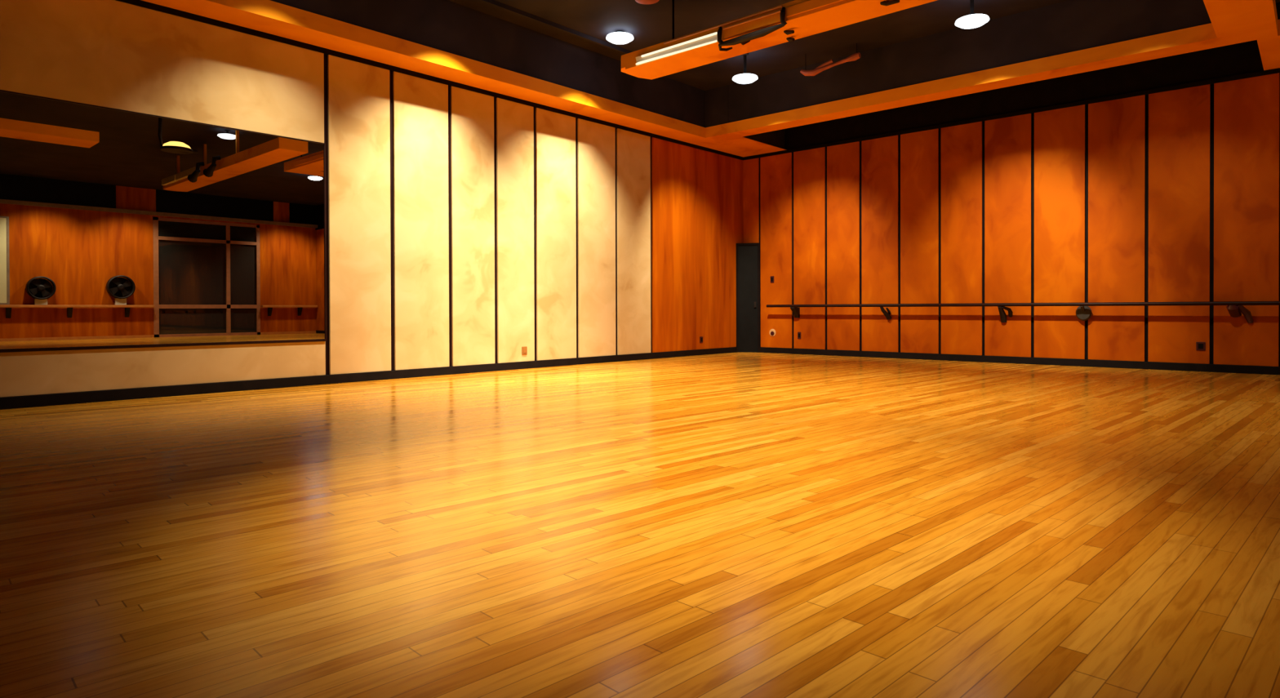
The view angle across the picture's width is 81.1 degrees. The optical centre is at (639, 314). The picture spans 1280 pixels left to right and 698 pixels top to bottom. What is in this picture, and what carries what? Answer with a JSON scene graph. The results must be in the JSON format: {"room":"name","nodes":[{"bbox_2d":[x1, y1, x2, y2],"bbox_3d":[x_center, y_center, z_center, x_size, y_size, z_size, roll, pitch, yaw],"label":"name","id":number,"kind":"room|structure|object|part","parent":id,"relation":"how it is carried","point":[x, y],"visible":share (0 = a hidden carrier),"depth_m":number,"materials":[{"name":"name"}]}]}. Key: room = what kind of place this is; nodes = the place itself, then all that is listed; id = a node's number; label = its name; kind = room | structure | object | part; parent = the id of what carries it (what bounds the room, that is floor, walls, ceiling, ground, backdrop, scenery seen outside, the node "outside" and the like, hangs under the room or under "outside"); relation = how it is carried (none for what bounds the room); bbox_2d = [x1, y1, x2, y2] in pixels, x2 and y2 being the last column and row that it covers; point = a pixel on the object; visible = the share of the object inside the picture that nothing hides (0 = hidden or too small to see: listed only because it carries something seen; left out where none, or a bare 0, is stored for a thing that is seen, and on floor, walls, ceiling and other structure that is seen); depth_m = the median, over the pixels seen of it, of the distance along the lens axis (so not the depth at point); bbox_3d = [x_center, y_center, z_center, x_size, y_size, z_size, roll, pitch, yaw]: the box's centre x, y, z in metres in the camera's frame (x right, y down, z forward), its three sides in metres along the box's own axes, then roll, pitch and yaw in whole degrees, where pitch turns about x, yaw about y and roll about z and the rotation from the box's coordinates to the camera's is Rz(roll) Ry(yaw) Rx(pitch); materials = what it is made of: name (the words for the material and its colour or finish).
{"room":"exercise studio","nodes":[
{"label":"exercise studio","id":0,"kind":"room"},
{"bbox_2d":[324,53,652,374],"bbox_3d":[-3.944,-1.715,9.840,0.200,5.220,18.700,0,1,42],"label":"wall","id":1,"kind":"structure","parent":0,"point":[326,79],"depth_m":10.97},
{"bbox_2d":[0,0,324,142],"bbox_3d":[-7.057,-1.475,6.239,0.030,3.647,8.979,0,1,42],"label":"wall panel","id":2,"kind":"object","parent":1,"relation":"attached to","point":[113,54],"visible":1,"depth_m":8.18,"materials":[{"name":"beige paint"}]},
{"bbox_2d":[0,341,325,397],"bbox_3d":[-7.051,0.596,6.253,0.030,0.435,8.979,0,1,42],"label":"wall panel","id":3,"kind":"object","parent":1,"relation":"attached to","point":[56,371],"visible":1,"depth_m":8.13,"materials":[{"name":"beige paint"}]},
{"bbox_2d":[0,89,327,352],"bbox_3d":[-5.969,-0.898,7.431,0.042,2.530,5.799,0,1,42],"label":"wall mirror","id":4,"kind":"object","parent":1,"relation":"attached to","point":[120,228],"visible":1,"depth_m":8.15,"materials":[{"name":"clear glass"}]},
{"bbox_2d":[327,54,391,374],"bbox_3d":[-3.711,-1.277,9.927,0.030,4.112,0.853,0,1,42],"label":"wall panel","id":5,"kind":"object","parent":1,"relation":"attached to","point":[359,93],"visible":1,"depth_m":9.90,"materials":[{"name":"beige paint"}]},
{"bbox_2d":[0,346,737,409],"bbox_3d":[-4.012,0.839,9.589,0.050,0.115,18.200,0,1,42],"label":"baseboard","id":6,"kind":"structure","parent":1,"relation":"attached to","point":[43,400],"depth_m":9.30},
{"bbox_2d":[392,71,448,370],"bbox_3d":[-3.093,-1.284,10.609,0.030,4.112,0.863,0,1,42],"label":"wall panel","id":7,"kind":"object","parent":1,"relation":"attached to","point":[420,105],"visible":1,"depth_m":10.57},
{"bbox_2d":[116,0,743,159],"bbox_3d":[-3.925,-3.363,9.673,0.045,0.063,18.500,0,1,42],"label":"trim","id":8,"kind":"structure","parent":1,"relation":"attached to","point":[138,2],"depth_m":10.11,"materials":[{"name":"black wood"}]},
{"bbox_2d":[142,0,786,156],"bbox_3d":[-3.528,-3.493,9.311,1.120,0.200,18.500,0,1,42],"label":"trim","id":9,"kind":"structure","parent":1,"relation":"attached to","point":[268,16],"depth_m":10.38,"materials":[{"name":"brown wood"}]},
{"bbox_2d":[450,85,494,366],"bbox_3d":[-2.507,-1.290,11.255,0.030,4.112,0.758,0,1,42],"label":"wall panel","id":10,"kind":"object","parent":1,"relation":"attached to","point":[472,113],"visible":1,"depth_m":11.23,"materials":[{"name":"beige paint"}]},
{"bbox_2d":[496,97,534,363],"bbox_3d":[-1.968,-1.296,11.849,0.030,4.112,0.723,0,1,42],"label":"wall panel","id":11,"kind":"object","parent":1,"relation":"attached to","point":[514,120],"visible":1,"depth_m":11.82,"materials":[{"name":"beige paint"}]},
{"bbox_2d":[521,346,527,355],"bbox_3d":[-1.846,0.584,11.955,0.017,0.130,0.100,0,1,42],"label":"wall socket","id":12,"kind":"object","parent":11,"relation":"attached to","point":[524,349],"visible":1,"depth_m":11.94,"materials":[{"name":"brown plastic"}]},
{"bbox_2d":[271,0,784,148],"bbox_3d":[-3.553,-3.864,9.296,1.100,0.918,18.450,0,1,42],"label":"ceiling beam","id":13,"kind":"structure","parent":1,"relation":"attached to","point":[446,25],"depth_m":11.30,"materials":[{"name":"paint"}]},
{"bbox_2d":[535,107,576,360],"bbox_3d":[-1.393,-1.302,12.482,0.030,4.112,0.863,0,1,42],"label":"wall panel","id":14,"kind":"object","parent":1,"relation":"attached to","point":[555,132],"visible":1,"depth_m":12.45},
{"bbox_2d":[577,118,615,357],"bbox_3d":[-0.757,-1.308,13.184,0.030,4.112,0.908,0,1,42],"label":"wall panel","id":15,"kind":"object","parent":1,"relation":"attached to","point":[596,142],"visible":1,"depth_m":13.16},
{"bbox_2d":[616,128,650,355],"bbox_3d":[-0.108,-1.315,13.899,0.030,4.112,0.898,0,1,42],"label":"wall panel","id":16,"kind":"object","parent":1,"relation":"attached to","point":[633,148],"visible":1,"depth_m":13.86,"materials":[{"name":"beige paint"}]},
{"bbox_2d":[651,137,743,352],"bbox_3d":[1.263,-1.330,15.410,0.030,4.112,3.059,0,1,42],"label":"wall panel","id":17,"kind":"object","parent":1,"relation":"attached to","point":[697,202],"visible":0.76,"depth_m":15.20,"materials":[{"name":"orange wood"}]},
{"bbox_2d":[699,336,702,342],"bbox_3d":[1.265,0.527,15.384,0.017,0.125,0.095,0,1,42],"label":"wall socket","id":18,"kind":"object","parent":17,"relation":"attached to","point":[700,337],"visible":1,"depth_m":15.37,"materials":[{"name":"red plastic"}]},
{"bbox_2d":[0,352,1279,697],"bbox_3d":[3.848,0.980,2.662,21.400,0.120,18.900,0,1,42],"label":"floor","id":19,"kind":"structure","parent":0,"point":[728,525],"depth_m":3.15,"materials":[{"name":"brown wood"}]},
{"bbox_2d":[448,0,1279,90],"bbox_3d":[3.832,-4.359,2.626,21.400,0.120,18.900,0,1,42],"label":"ceiling","id":20,"kind":"structure","parent":0,"point":[649,24],"depth_m":11.23,"materials":[{"name":"paint"}]},
{"bbox_2d":[478,0,632,53],"bbox_3d":[-1.577,-4.309,10.841,0.050,0.060,4.400,0,1,42],"label":"trim","id":21,"kind":"structure","parent":20,"relation":"attached to","point":[492,2],"depth_m":11.14,"materials":[{"name":"paint"}]},
{"bbox_2d":[605,30,633,44],"bbox_3d":[-0.310,-4.268,11.515,0.430,0.160,0.430,0,1,42],"label":"ceiling lamp","id":22,"kind":"object","parent":20,"relation":"attached to","point":[620,37],"visible":1,"depth_m":11.42,"materials":[{"name":"glass"}]},
{"bbox_2d":[635,0,659,4],"bbox_3d":[0.100,-4.314,10.237,0.260,0.052,0.243,0,1,42],"label":"smoke detector","id":23,"kind":"object","parent":20,"relation":"attached to","point":[642,2],"visible":1,"depth_m":10.27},
{"bbox_2d":[671,0,674,39],"bbox_3d":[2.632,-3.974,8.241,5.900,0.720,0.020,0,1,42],"label":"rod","id":24,"kind":"structure","parent":20,"relation":"attached to","point":[673,1],"depth_m":10.21,"materials":[{"name":"black metal"}]},
{"bbox_2d":[732,53,758,84],"bbox_3d":[1.758,-4.120,12.516,0.430,0.480,0.430,0,1,42],"label":"ceiling lamp","id":25,"kind":"object","parent":20,"relation":"attached to","point":[742,78],"visible":0.91,"depth_m":12.45,"materials":[{"name":"metal"}]},
{"bbox_3d":[1.759,-3.936,12.517,0.430,0.110,0.430,0,1,42],"label":"lamp glass","id":26,"kind":"part","parent":25,"relation":"part of","materials":[{"name":"white glass"}]},
{"bbox_2d":[621,0,937,79],"bbox_3d":[2.441,-3.477,8.419,6.960,0.275,0.600,0,1,42],"label":"beam","id":27,"kind":"structure","parent":20,"relation":"attached to","point":[844,12],"depth_m":9.17,"materials":[{"name":"brown wood"}]},
{"bbox_2d":[635,31,717,66],"bbox_3d":[0.458,-3.455,9.775,1.400,0.126,0.057,0,1,42],"label":"strip light","id":28,"kind":"object","parent":27,"relation":"attached to","point":[708,39],"visible":0.99,"depth_m":9.74,"materials":[{"name":"white plastic"}]},
{"bbox_2d":[663,4,782,44],"bbox_3d":[0.980,-3.510,9.309,1.800,0.186,0.049,0,1,42],"label":"strip","id":29,"kind":"object","parent":27,"relation":"attached to","point":[771,19],"visible":0.94,"depth_m":9.01,"materials":[{"name":"brown wood"}]},
{"bbox_2d":[717,6,786,51],"bbox_3d":[1.390,-3.432,9.061,1.014,0.267,0.318,0,1,42],"label":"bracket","id":30,"kind":"object","parent":27,"relation":"attached to","point":[744,39],"visible":1,"depth_m":8.96,"materials":[{"name":"metal"}]},
{"bbox_2d":[786,0,842,17],"bbox_3d":[3.011,-3.495,7.484,3.540,0.110,0.020,0,1,42],"label":"strip","id":31,"kind":"object","parent":27,"relation":"attached to","point":[809,5],"visible":1,"depth_m":8.48,"materials":[{"name":"brown wood"}]},
{"bbox_2d":[800,43,861,75],"bbox_3d":[3.121,-4.167,12.305,1.021,0.393,0.120,0,0,34],"label":"track light","id":32,"kind":"object","parent":20,"relation":"hanging from","point":[854,56],"visible":1,"depth_m":12.31,"materials":[{"name":"orange metal"}]},
{"bbox_2d":[728,0,1211,122],"bbox_3d":[4.686,-3.999,11.792,7.770,0.730,0.360,0,1,42],"label":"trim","id":33,"kind":"structure","parent":20,"relation":"attached to","point":[1070,25],"depth_m":11.25,"materials":[{"name":"paint"}]},
{"bbox_2d":[955,0,989,28],"bbox_3d":[4.462,-4.112,10.049,0.430,0.480,0.430,0,1,42],"label":"ceiling lamp","id":34,"kind":"object","parent":20,"relation":"attached to","point":[972,20],"visible":1,"depth_m":9.97,"materials":[{"name":"glass"}]},
{"bbox_3d":[4.463,-3.927,10.051,0.430,0.110,0.430,0,1,42],"label":"lamp glass","id":35,"kind":"part","parent":34,"relation":"part of","materials":[{"name":"white glass"}]},
{"bbox_2d":[728,22,1257,137],"bbox_3d":[4.699,-3.534,11.785,7.740,0.200,0.420,0,1,42],"label":"trim","id":36,"kind":"structure","parent":20,"relation":"attached to","point":[1203,37],"depth_m":10.98,"materials":[{"name":"brown wood"}]},
{"bbox_2d":[759,2,1279,366],"bbox_3d":[10.122,-1.756,9.569,21.000,5.220,0.200,0,1,42],"label":"wall","id":37,"kind":"structure","parent":0,"point":[1242,58],"depth_m":12.58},
{"bbox_2d":[736,243,759,352],"bbox_3d":[2.347,-0.355,16.264,0.433,2.375,0.292,0,1,42],"label":"door","id":38,"kind":"structure","parent":37,"relation":"in","point":[748,290],"depth_m":16.27,"materials":[{"name":"black paint"}]},
{"bbox_2d":[742,157,759,243],"bbox_3d":[2.438,-1.340,16.388,0.397,4.112,0.030,0,1,42],"label":"wall panel","id":39,"kind":"object","parent":37,"relation":"attached to","point":[750,166],"visible":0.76,"depth_m":16.36,"materials":[{"name":"brown wood"}]},
{"bbox_2d":[760,152,792,348],"bbox_3d":[2.906,-1.338,15.964,0.774,4.112,0.030,0,1,42],"label":"wall panel","id":40,"kind":"object","parent":37,"relation":"attached to","point":[775,171],"visible":1,"depth_m":15.94,"materials":[{"name":"brown wood"}]},
{"bbox_2d":[768,328,775,336],"bbox_3d":[2.833,0.398,16.009,0.162,0.162,0.026,0,1,42],"label":"wall socket","id":41,"kind":"object","parent":40,"relation":"attached to","point":[772,332],"visible":1,"depth_m":16.00,"materials":[{"name":"plastic"}]},
{"bbox_2d":[770,275,773,282],"bbox_3d":[2.829,-0.742,16.007,0.085,0.140,0.018,0,1,42],"label":"wall switch","id":42,"kind":"object","parent":40,"relation":"attached to","point":[771,277],"visible":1,"depth_m":16.00,"materials":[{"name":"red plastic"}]},
{"bbox_2d":[793,146,825,349],"bbox_3d":[3.495,-1.336,15.430,0.724,4.112,0.030,0,1,42],"label":"wall panel","id":43,"kind":"object","parent":37,"relation":"attached to","point":[809,165],"visible":1,"depth_m":15.41,"materials":[{"name":"brown wood"}]},
{"bbox_2d":[797,332,800,338],"bbox_3d":[3.318,0.444,15.575,0.075,0.140,0.018,0,1,42],"label":"wall socket","id":44,"kind":"object","parent":43,"relation":"attached to","point":[798,333],"visible":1,"depth_m":15.57,"materials":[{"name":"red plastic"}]},
{"bbox_2d":[826,141,860,351],"bbox_3d":[4.056,-1.335,14.921,0.698,4.112,0.030,0,1,42],"label":"wall panel","id":45,"kind":"object","parent":37,"relation":"attached to","point":[843,323],"visible":1,"depth_m":14.91,"materials":[{"name":"brown wood"}]},
{"bbox_2d":[861,134,898,352],"bbox_3d":[4.621,-1.333,14.408,0.734,4.112,0.030,0,1,42],"label":"wall panel","id":46,"kind":"object","parent":37,"relation":"attached to","point":[879,156],"visible":1,"depth_m":14.39,"materials":[{"name":"brown wood"}]},
{"bbox_2d":[900,128,938,353],"bbox_3d":[5.189,-1.331,13.893,0.708,4.112,0.030,0,1,42],"label":"wall panel","id":47,"kind":"object","parent":37,"relation":"attached to","point":[919,150],"visible":1,"depth_m":13.87,"materials":[{"name":"brown wood"}]},
{"bbox_2d":[941,121,982,355],"bbox_3d":[5.750,-1.329,13.384,0.714,4.112,0.030,0,1,42],"label":"wall panel","id":48,"kind":"object","parent":37,"relation":"attached to","point":[961,144],"visible":1,"depth_m":13.37,"materials":[{"name":"brown wood"}]},
{"bbox_2d":[984,113,1031,357],"bbox_3d":[6.324,-1.327,12.863,0.744,4.112,0.030,0,1,42],"label":"wall panel","id":49,"kind":"object","parent":37,"relation":"attached to","point":[1007,140],"visible":1,"depth_m":12.85,"materials":[{"name":"brown wood"}]},
{"bbox_2d":[743,67,1279,159],"bbox_3d":[10.051,-3.403,9.452,20.955,0.063,0.045,0,1,42],"label":"trim","id":50,"kind":"structure","parent":37,"relation":"attached to","point":[1273,70],"depth_m":12.48,"materials":[{"name":"black wood"}]},
{"bbox_2d":[759,346,1279,374],"bbox_3d":[10.212,0.798,9.342,20.550,0.115,0.050,0,1,42],"label":"baseboard","id":51,"kind":"structure","parent":37,"relation":"attached to","point":[1264,370],"depth_m":12.43,"materials":[{"name":"black wood"}]},
{"bbox_2d":[766,301,1279,323],"bbox_3d":[7.662,-0.016,11.507,13.240,0.337,0.241,0,1,42],"label":"ballet barre","id":52,"kind":"object","parent":37,"relation":"attached to","point":[1083,312],"visible":1,"depth_m":12.05,"materials":[{"name":"metal"}]},
{"bbox_3d":[7.601,-0.156,11.439,13.240,0.056,0.058,0,1,42],"label":"rail","id":53,"kind":"part","parent":52,"relation":"part of","materials":[{"name":"black metal"}]},
{"bbox_2d":[1034,104,1084,359],"bbox_3d":[6.911,-1.326,12.331,0.748,4.112,0.030,0,1,42],"label":"wall panel","id":54,"kind":"object","parent":37,"relation":"attached to","point":[1059,133],"visible":1,"depth_m":12.32,"materials":[{"name":"brown wood"}]},
{"bbox_2d":[1088,94,1145,361],"bbox_3d":[7.505,-1.324,11.791,0.764,4.112,0.030,0,1,42],"label":"wall panel","id":55,"kind":"object","parent":37,"relation":"attached to","point":[1116,127],"visible":1,"depth_m":11.77,"materials":[{"name":"brown wood"}]},
{"bbox_2d":[1147,84,1210,364],"bbox_3d":[8.102,-1.322,11.250,0.754,4.112,0.030,0,1,42],"label":"wall panel","id":56,"kind":"object","parent":37,"relation":"attached to","point":[1179,119],"visible":1,"depth_m":11.22,"materials":[{"name":"brown wood"}]},
{"bbox_2d":[1195,342,1205,350],"bbox_3d":[8.295,0.475,11.060,0.110,0.125,0.018,0,1,42],"label":"wall socket","id":57,"kind":"object","parent":56,"relation":"attached to","point":[1199,345],"visible":1,"depth_m":11.05,"materials":[{"name":"black plastic"}]},
{"bbox_2d":[1203,0,1279,70],"bbox_3d":[6.909,-3.519,8.551,0.600,0.200,5.600,0,1,42],"label":"trim","id":58,"kind":"structure","parent":37,"relation":"attached to","point":[1227,17],"depth_m":8.75,"materials":[{"name":"brown wood"}]},
{"bbox_2d":[1213,72,1279,366],"bbox_3d":[8.685,-1.320,10.721,0.728,4.112,0.030,0,1,42],"label":"wall panel","id":59,"kind":"object","parent":37,"relation":"attached to","point":[1246,110],"visible":1,"depth_m":10.70,"materials":[{"name":"brown wood"}]}
]}

